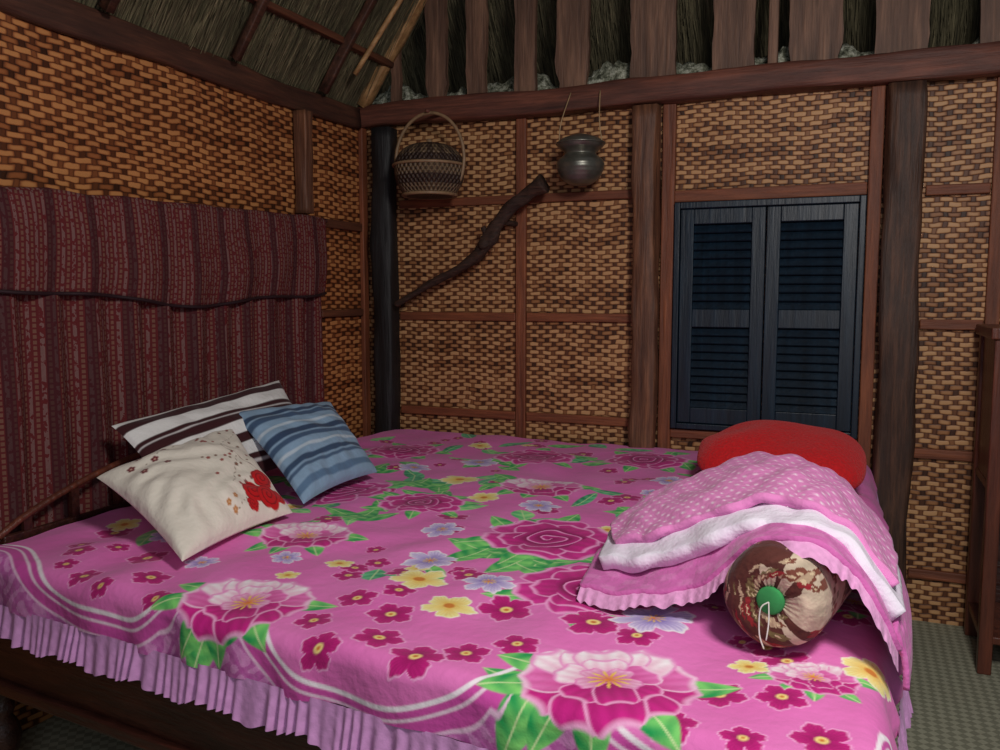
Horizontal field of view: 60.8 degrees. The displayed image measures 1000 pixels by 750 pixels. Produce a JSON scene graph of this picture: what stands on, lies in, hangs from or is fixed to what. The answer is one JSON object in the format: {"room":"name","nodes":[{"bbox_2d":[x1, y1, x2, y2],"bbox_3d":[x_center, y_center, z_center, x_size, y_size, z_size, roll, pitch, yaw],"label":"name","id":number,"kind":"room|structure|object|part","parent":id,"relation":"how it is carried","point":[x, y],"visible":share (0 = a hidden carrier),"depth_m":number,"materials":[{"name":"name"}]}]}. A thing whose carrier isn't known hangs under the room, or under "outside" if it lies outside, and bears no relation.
{"room":"traditional dwelling","nodes":[
{"label":"traditional dwelling","id":0,"kind":"room"},
{"bbox_2d":[0,12,370,731],"bbox_3d":[-1.310,-0.008,2.290,0.030,1.980,3.600,2,6,23],"label":"wall","id":1,"kind":"structure","parent":0,"point":[78,116],"depth_m":2.75,"materials":[{"name":"brown wicker"}]},
{"bbox_2d":[0,0,360,129],"bbox_3d":[-1.327,-0.975,2.156,0.098,0.106,3.510,2,6,23],"label":"roof beam","id":2,"kind":"structure","parent":1,"relation":"attached to","point":[71,18],"depth_m":2.70,"materials":[{"name":"brown wood"}]},
{"bbox_2d":[293,109,313,213],"bbox_3d":[-0.774,-0.837,3.360,0.067,0.395,0.056,2,6,23],"label":"wooden post","id":3,"kind":"object","parent":1,"relation":"attached to","point":[302,119],"visible":1,"depth_m":3.34,"materials":[{"name":"brown wood"}]},
{"bbox_2d":[0,186,327,544],"bbox_3d":[-1.180,0.020,2.380,0.074,1.107,2.462,2,6,23],"label":"curtain","id":4,"kind":"object","parent":3,"relation":"hanging from","point":[114,310],"visible":0.78,"depth_m":2.52,"materials":[{"name":"fabric"}]},
{"bbox_3d":[-1.170,-0.285,2.335,0.033,0.221,2.442,2,6,23],"label":"hem cord","id":5,"kind":"part","parent":4,"relation":"part of","materials":[{"name":"red fabric"}]},
{"bbox_3d":[-1.181,-0.500,2.330,0.020,0.061,2.461,2,6,23],"label":"rod","id":6,"kind":"part","parent":4,"relation":"part of","materials":[{"name":"fabric"}]},
{"bbox_2d":[322,309,362,316],"bbox_3d":[-0.685,-0.269,3.701,0.020,0.030,0.320,2,6,23],"label":"trim","id":7,"kind":"structure","parent":1,"relation":"attached to","point":[344,312],"depth_m":3.69,"materials":[{"name":"brown wood"}]},
{"bbox_2d":[326,219,361,231],"bbox_3d":[-0.685,-0.645,3.665,0.020,0.035,0.320,2,6,23],"label":"trim","id":8,"kind":"structure","parent":1,"relation":"attached to","point":[336,224],"depth_m":3.67,"materials":[{"name":"brown wood"}]},
{"bbox_2d":[358,128,370,436],"bbox_3d":[-0.613,-0.136,3.885,0.022,1.930,0.040,2,6,23],"label":"trim","id":9,"kind":"structure","parent":1,"relation":"attached to","point":[362,137],"depth_m":3.85,"materials":[{"name":"brown wood"}]},
{"bbox_2d":[98,0,426,107],"bbox_3d":[-0.786,-1.686,2.008,1.059,1.383,3.380,2,6,23],"label":"rafters","id":10,"kind":"structure","parent":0,"point":[347,43],"depth_m":3.37,"materials":[{"name":"brown wood"}]},
{"bbox_2d":[74,0,411,106],"bbox_3d":[-0.899,-1.625,1.963,1.800,2.520,3.600,2,6,23],"label":"thatched roof","id":11,"kind":"object","parent":10,"relation":"on","point":[91,3],"visible":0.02,"depth_m":3.12,"materials":[{"name":"brown wicker"}]},
{"bbox_2d":[83,0,424,106],"bbox_3d":[-0.917,-1.469,2.203,0.801,1.130,3.255,2,6,23],"label":"straw","id":12,"kind":"object","parent":11,"relation":"on","point":[352,56],"visible":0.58,"depth_m":3.17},
{"bbox_2d":[392,109,466,199],"bbox_3d":[-0.292,-0.921,3.528,0.310,0.363,0.310,-5,7,-42],"label":"hanging basket","id":13,"kind":"object","parent":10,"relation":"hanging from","point":[428,170],"visible":1,"depth_m":3.43,"materials":[{"name":"wicker"}]},
{"bbox_2d":[556,90,605,185],"bbox_3d":[0.314,-0.926,3.317,0.195,0.371,0.195,2,6,23],"label":"metal pot","id":14,"kind":"object","parent":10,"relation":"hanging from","point":[580,165],"visible":1,"depth_m":3.26,"materials":[{"name":"metal"}]},
{"bbox_3d":[0.255,-1.008,3.359,0.017,0.217,0.078,5,7,42],"label":"cord","id":15,"kind":"part","parent":14,"relation":"part of","materials":[{"name":"fabric"}]},
{"bbox_3d":[0.390,-1.002,3.303,0.017,0.217,0.078,0,5,3],"label":"cord","id":16,"kind":"part","parent":14,"relation":"part of","materials":[{"name":"fabric"}]},
{"bbox_2d":[391,0,999,101],"bbox_3d":[0.911,-1.417,3.154,3.009,0.620,0.032,2,6,23],"label":"planks","id":17,"kind":"object","parent":10,"relation":"attached to","point":[816,27],"visible":0.77,"depth_m":3.28,"materials":[{"name":"brown wood"}]},
{"bbox_3d":[1.005,-1.423,3.115,0.035,0.600,0.030,2,6,23],"label":"rail","id":18,"kind":"part","parent":17,"relation":"part of","materials":[{"name":"brown wood"}]},
{"bbox_2d":[18,620,999,749],"bbox_3d":[0.232,1.062,1.762,3.360,0.050,3.630,2,6,23],"label":"floor","id":19,"kind":"structure","parent":0,"point":[955,707],"depth_m":2.49,"materials":[{"name":"beige wicker"}]},
{"bbox_2d":[370,126,400,433],"bbox_3d":[-0.511,-0.127,3.837,0.108,1.920,0.099,2,6,23],"label":"wooden post","id":20,"kind":"object","parent":19,"relation":"on","point":[383,233],"visible":0.71,"depth_m":3.77,"materials":[{"name":"black wood"}]},
{"bbox_2d":[0,429,912,749],"bbox_3d":[0.012,0.594,2.452,2.072,0.749,2.249,2,6,23],"label":"bed","id":21,"kind":"object","parent":19,"relation":"on","point":[426,600],"visible":0.67,"depth_m":1.68,"materials":[{"name":"fabric"}]},
{"bbox_3d":[-1.218,0.769,2.078,0.084,0.472,0.084,2,6,23],"label":"leg","id":22,"kind":"part","parent":21,"relation":"part of","materials":[{"name":"brown wood"}]},
{"bbox_3d":[-0.987,0.274,2.694,0.018,0.157,1.308,2,6,23],"label":"headboard rail","id":23,"kind":"part","parent":21,"relation":"part of","materials":[{"name":"brown wood"}]},
{"bbox_3d":[-0.387,0.682,1.579,2.004,0.200,0.033,3,6,29],"label":"rail","id":24,"kind":"part","parent":21,"relation":"part of","materials":[{"name":"brown wood"}]},
{"bbox_2d":[97,429,292,560],"bbox_3d":[-0.760,0.278,2.206,0.409,0.189,0.618,2,6,23],"label":"floral pillow","id":25,"kind":"object","parent":21,"relation":"on","point":[197,494],"visible":1,"depth_m":2.09,"materials":[{"name":"fabric"}]},
{"bbox_2d":[112,380,291,471],"bbox_3d":[-0.828,0.185,2.607,0.270,0.255,0.800,2,6,23],"label":"striped pillow","id":26,"kind":"object","parent":21,"relation":"on","point":[147,435],"visible":0.5,"depth_m":2.54,"materials":[{"name":"fabric"}]},
{"bbox_2d":[239,402,376,503],"bbox_3d":[-0.602,0.215,2.708,0.389,0.216,0.625,2,6,23],"label":"striped pillow","id":27,"kind":"object","parent":21,"relation":"on","point":[312,446],"visible":0.99,"depth_m":2.60,"materials":[{"name":"fabric"}]},
{"bbox_3d":[-0.005,0.473,2.478,1.930,0.145,2.193,2,6,23],"label":"mattress","id":28,"kind":"part","parent":21,"relation":"part of","materials":[{"name":"fabric"}]},
{"bbox_2d":[577,451,912,690],"bbox_3d":[0.563,0.347,1.897,0.670,0.330,0.962,2,6,23],"label":"quilt","id":29,"kind":"object","parent":21,"relation":"on","point":[681,541],"visible":0.99,"depth_m":1.65,"materials":[{"name":"fabric"}]},
{"bbox_2d":[697,420,866,488],"bbox_3d":[0.886,0.260,2.701,0.510,0.199,0.403,2,6,23],"label":"cushion","id":30,"kind":"object","parent":21,"relation":"on","point":[838,451],"visible":0.62,"depth_m":2.62,"materials":[{"name":"red fabric"}]},
{"bbox_2d":[723,540,852,648],"bbox_3d":[0.576,0.360,1.609,0.178,0.179,0.498,4,7,34],"label":"bolster pillow","id":31,"kind":"object","parent":21,"relation":"on","point":[780,598],"visible":0.62,"depth_m":1.42,"materials":[{"name":"brown fabric"}]},
{"bbox_2d":[628,104,661,447],"bbox_3d":[0.574,-0.084,3.392,0.115,1.920,0.096,2,6,23],"label":"wooden post","id":32,"kind":"object","parent":19,"relation":"on","point":[646,118],"visible":0.73,"depth_m":3.33,"materials":[{"name":"brown wood"}]},
{"bbox_2d":[871,80,927,587],"bbox_3d":[1.414,-0.050,3.037,0.146,1.921,0.111,2,6,23],"label":"wooden post","id":33,"kind":"object","parent":19,"relation":"on","point":[894,441],"visible":0.84,"depth_m":2.98,"materials":[{"name":"brown wood"}]},
{"bbox_2d":[964,324,999,674],"bbox_3d":[1.852,0.398,2.693,0.619,1.095,0.392,2,6,23],"label":"base cabinet","id":34,"kind":"object","parent":19,"relation":"on","point":[982,600],"visible":1,"depth_m":2.71,"materials":[{"name":"brown wood"}]},
{"bbox_3d":[1.664,0.389,2.963,0.040,1.060,0.040,2,6,23],"label":"leg","id":35,"kind":"part","parent":34,"relation":"part of","materials":[{"name":"brown wood"}]},
{"bbox_2d":[975,467,985,486],"bbox_3d":[1.856,0.352,2.699,0.585,0.025,0.360,2,6,23],"label":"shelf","id":36,"kind":"object","parent":34,"relation":"attached to","point":[980,474],"depth_m":2.82,"materials":[{"name":"brown wood"}]},
{"bbox_2d":[968,601,999,644],"bbox_3d":[1.856,0.830,2.745,0.585,0.025,0.360,2,6,23],"label":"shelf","id":37,"kind":"object","parent":34,"relation":"attached to","point":[983,637],"depth_m":2.76,"materials":[{"name":"brown wood"}]},
{"bbox_3d":[1.597,0.102,2.784,0.012,0.455,0.290,2,6,23],"label":"panel","id":38,"kind":"part","parent":34,"relation":"part of","materials":[{"name":"brown wood"}]},
{"bbox_3d":[1.537,0.418,2.660,0.040,1.060,0.040,2,6,23],"label":"leg","id":39,"kind":"part","parent":34,"relation":"part of","materials":[{"name":"brown wood"}]},
{"bbox_3d":[1.924,0.339,2.861,0.515,0.940,0.012,2,6,23],"label":"panel","id":40,"kind":"part","parent":34,"relation":"part of","materials":[{"name":"brown wood"}]},
{"bbox_2d":[377,0,979,95],"bbox_3d":[0.949,-1.406,3.560,3.800,0.720,0.520,2,6,23],"label":"thatched roof","id":41,"kind":"object","parent":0,"point":[694,4],"visible":0.02,"depth_m":3.69,"materials":[{"name":"brown wicker"}]},
{"bbox_2d":[375,0,979,98],"bbox_3d":[0.944,-1.356,3.561,3.654,0.852,0.630,2,6,23],"label":"straw","id":42,"kind":"object","parent":41,"relation":"attached to","point":[956,7],"visible":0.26,"depth_m":3.65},
{"bbox_2d":[367,77,999,626],"bbox_3d":[0.926,-0.107,3.318,3.360,1.980,0.030,2,6,23],"label":"wall","id":43,"kind":"structure","parent":0,"point":[580,253],"depth_m":3.44,"materials":[{"name":"brown wicker"}]},
{"bbox_2d":[399,195,514,208],"bbox_3d":[-0.190,-0.751,3.699,0.560,0.036,0.018,2,6,23],"label":"trim","id":44,"kind":"structure","parent":43,"relation":"attached to","point":[501,199],"depth_m":3.69,"materials":[{"name":"brown wood"}]},
{"bbox_2d":[400,312,515,320],"bbox_3d":[-0.190,-0.258,3.746,0.560,0.036,0.018,2,6,23],"label":"trim","id":45,"kind":"structure","parent":43,"relation":"attached to","point":[470,316],"depth_m":3.73,"materials":[{"name":"brown wood"}]},
{"bbox_2d":[401,405,515,419],"bbox_3d":[-0.190,0.165,3.787,0.560,0.036,0.018,2,6,23],"label":"trim","id":46,"kind":"structure","parent":43,"relation":"attached to","point":[430,410],"depth_m":3.77,"materials":[{"name":"brown wood"}]},
{"bbox_2d":[394,174,549,306],"bbox_3d":[-0.105,-0.553,3.615,0.726,0.536,0.176,3,6,28],"label":"branch","id":47,"kind":"object","parent":43,"relation":"attached to","point":[538,186],"visible":1,"depth_m":3.51,"materials":[{"name":"brown plant"}]},
{"bbox_2d":[516,118,526,437],"bbox_3d":[0.090,-0.113,3.640,0.045,1.930,0.022,2,6,23],"label":"trim","id":48,"kind":"structure","parent":43,"relation":"attached to","point":[521,124],"depth_m":3.60,"materials":[{"name":"brown wood"}]},
{"bbox_2d":[526,412,628,426],"bbox_3d":[0.327,0.185,3.572,0.460,0.036,0.018,2,6,23],"label":"trim","id":49,"kind":"structure","parent":43,"relation":"attached to","point":[530,416],"depth_m":3.56,"materials":[{"name":"brown wood"}]},
{"bbox_2d":[526,313,631,322],"bbox_3d":[0.327,-0.238,3.531,0.460,0.036,0.018,2,6,23],"label":"trim","id":50,"kind":"structure","parent":43,"relation":"attached to","point":[544,317],"depth_m":3.52,"materials":[{"name":"brown wood"}]},
{"bbox_2d":[529,189,631,202],"bbox_3d":[0.327,-0.731,3.484,0.460,0.036,0.018,2,6,23],"label":"trim","id":51,"kind":"structure","parent":43,"relation":"attached to","point":[627,193],"depth_m":3.47,"materials":[{"name":"brown wood"}]},
{"bbox_2d":[657,104,676,448],"bbox_3d":[0.661,-0.089,3.398,0.050,1.930,0.030,2,6,23],"label":"trim","id":52,"kind":"structure","parent":43,"relation":"attached to","point":[669,110],"depth_m":3.35,"materials":[{"name":"brown wood"}]},
{"bbox_2d":[670,202,681,427],"bbox_3d":[0.695,-0.230,3.360,0.022,0.882,0.050,2,6,23],"label":"frame","id":53,"kind":"object","parent":43,"relation":"attached to","point":[677,211],"visible":0.8,"depth_m":3.34,"materials":[{"name":"paint"}]},
{"bbox_2d":[373,35,979,103],"bbox_3d":[0.960,-1.183,3.283,3.350,0.182,0.120,2,6,23],"label":"netting","id":54,"kind":"object","parent":43,"relation":"attached to","point":[608,71],"visible":0.18,"depth_m":3.45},
{"bbox_2d":[357,41,999,129],"bbox_3d":[0.889,-1.090,3.186,3.400,0.121,0.095,2,6,23],"label":"roof beam","id":55,"kind":"structure","parent":43,"relation":"attached to","point":[979,60],"depth_m":3.19,"materials":[{"name":"brown wood"}]},
{"bbox_2d":[692,309,749,327],"bbox_3d":[0.853,-0.219,3.293,0.216,0.070,0.028,2,6,23],"label":"rail","id":56,"kind":"object","parent":43,"relation":"attached to","point":[723,318],"visible":1,"depth_m":3.28,"materials":[{"name":"paint"}]},
{"bbox_2d":[690,223,751,409],"bbox_3d":[0.854,-0.224,3.296,0.216,0.716,0.026,2,6,23],"label":"louvres","id":57,"kind":"object","parent":43,"relation":"attached to","point":[722,252],"visible":1,"depth_m":3.29,"materials":[{"name":"paint"}]},
{"bbox_2d":[670,428,856,440],"bbox_3d":[1.002,0.243,3.287,0.690,0.035,0.030,2,6,23],"label":"trim","id":58,"kind":"structure","parent":43,"relation":"attached to","point":[674,432],"depth_m":3.37,"materials":[{"name":"brown wood"}]},
{"bbox_2d":[676,422,850,435],"bbox_3d":[1.001,0.210,3.273,0.641,0.022,0.050,2,6,23],"label":"frame","id":59,"kind":"object","parent":43,"relation":"attached to","point":[682,425],"visible":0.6,"depth_m":3.33,"materials":[{"name":"paint"}]},
{"bbox_2d":[690,407,746,424],"bbox_3d":[0.853,0.161,3.330,0.216,0.061,0.028,2,6,23],"label":"rail","id":60,"kind":"object","parent":59,"relation":"on","point":[697,415],"visible":0.8,"depth_m":3.32,"materials":[{"name":"paint"}]},
{"bbox_2d":[775,412,835,429],"bbox_3d":[1.148,0.172,3.207,0.216,0.061,0.028,2,6,23],"label":"rail","id":61,"kind":"object","parent":59,"relation":"on","point":[819,420],"visible":0.64,"depth_m":3.19,"materials":[{"name":"paint"}]},
{"bbox_2d":[677,195,859,431],"bbox_3d":[1.001,-0.230,3.231,0.641,0.858,0.050,2,6,23],"label":"window","id":62,"kind":"structure","parent":43,"relation":"in","point":[850,198],"depth_m":3.21,"materials":[{"name":"paint"}]},
{"bbox_3d":[0.730,-0.227,3.344,0.050,0.831,0.028,2,6,23],"label":"shutter stile","id":63,"kind":"part","parent":62,"relation":"part of","materials":[{"name":"grey wood"}]},
{"bbox_3d":[0.853,-0.607,3.256,0.216,0.058,0.028,2,6,23],"label":"shutter rail","id":64,"kind":"part","parent":62,"relation":"part of","materials":[{"name":"grey wood"}]},
{"bbox_3d":[0.976,-0.218,3.242,0.050,0.831,0.028,2,6,23],"label":"shutter stile","id":65,"kind":"part","parent":62,"relation":"part of","materials":[{"name":"grey wood"}]},
{"bbox_3d":[1.025,-0.216,3.221,0.050,0.831,0.028,2,6,23],"label":"shutter stile","id":66,"kind":"part","parent":62,"relation":"part of","materials":[{"name":"grey wood"}]},
{"bbox_3d":[1.148,-0.596,3.133,0.216,0.058,0.028,2,6,23],"label":"shutter rail","id":67,"kind":"part","parent":62,"relation":"part of","materials":[{"name":"grey wood"}]},
{"bbox_3d":[1.271,-0.206,3.119,0.050,0.831,0.028,2,6,23],"label":"shutter stile","id":68,"kind":"part","parent":62,"relation":"part of","materials":[{"name":"grey wood"}]},
{"bbox_2d":[674,182,866,202],"bbox_3d":[1.002,-0.683,3.198,0.690,0.045,0.030,2,6,23],"label":"trim","id":69,"kind":"structure","parent":43,"relation":"attached to","point":[856,188],"depth_m":3.18,"materials":[{"name":"brown wood"}]},
{"bbox_2d":[778,310,839,328],"bbox_3d":[1.148,-0.207,3.171,0.216,0.070,0.028,2,6,23],"label":"rail","id":70,"kind":"object","parent":43,"relation":"attached to","point":[790,319],"visible":1,"depth_m":3.16,"materials":[{"name":"paint"}]},
{"bbox_2d":[775,220,843,414],"bbox_3d":[1.149,-0.212,3.173,0.216,0.716,0.026,2,6,23],"label":"louvres","id":71,"kind":"object","parent":43,"relation":"attached to","point":[810,274],"visible":1,"depth_m":3.17,"materials":[{"name":"paint"}]},
{"bbox_2d":[851,195,866,438],"bbox_3d":[1.307,-0.206,3.105,0.022,0.882,0.050,2,6,23],"label":"frame","id":72,"kind":"object","parent":43,"relation":"attached to","point":[863,198],"visible":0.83,"depth_m":3.08,"materials":[{"name":"paint"}]},
{"bbox_2d":[858,85,885,467],"bbox_3d":[1.343,-0.062,3.112,0.045,1.930,0.035,2,6,23],"label":"trim","id":73,"kind":"structure","parent":43,"relation":"attached to","point":[878,92],"depth_m":3.06,"materials":[{"name":"brown wood"}]},
{"bbox_2d":[908,567,966,583],"bbox_3d":[1.591,0.728,3.093,0.200,0.036,0.018,2,6,23],"label":"trim","id":74,"kind":"structure","parent":43,"relation":"attached to","point":[927,574],"depth_m":3.09,"materials":[{"name":"brown wood"}]},
{"bbox_2d":[914,448,972,461],"bbox_3d":[1.591,0.285,3.050,0.200,0.036,0.018,2,6,23],"label":"trim","id":75,"kind":"structure","parent":43,"relation":"attached to","point":[924,453],"depth_m":3.04,"materials":[{"name":"brown wood"}]},
{"bbox_2d":[919,319,983,329],"bbox_3d":[1.591,-0.177,3.006,0.200,0.036,0.018,2,6,23],"label":"trim","id":76,"kind":"structure","parent":43,"relation":"attached to","point":[929,324],"depth_m":3.00,"materials":[{"name":"brown wood"}]},
{"bbox_2d":[925,182,990,195],"bbox_3d":[1.591,-0.645,2.961,0.200,0.036,0.018,2,6,23],"label":"trim","id":77,"kind":"structure","parent":43,"relation":"attached to","point":[968,188],"depth_m":2.95,"materials":[{"name":"brown wood"}]},
{"bbox_2d":[984,76,999,323],"bbox_3d":[1.705,-0.048,2.968,0.045,1.930,0.022,2,6,23],"label":"trim","id":78,"kind":"structure","parent":43,"relation":"attached to","point":[992,298],"depth_m":2.92,"materials":[{"name":"brown wood"}]}
]}

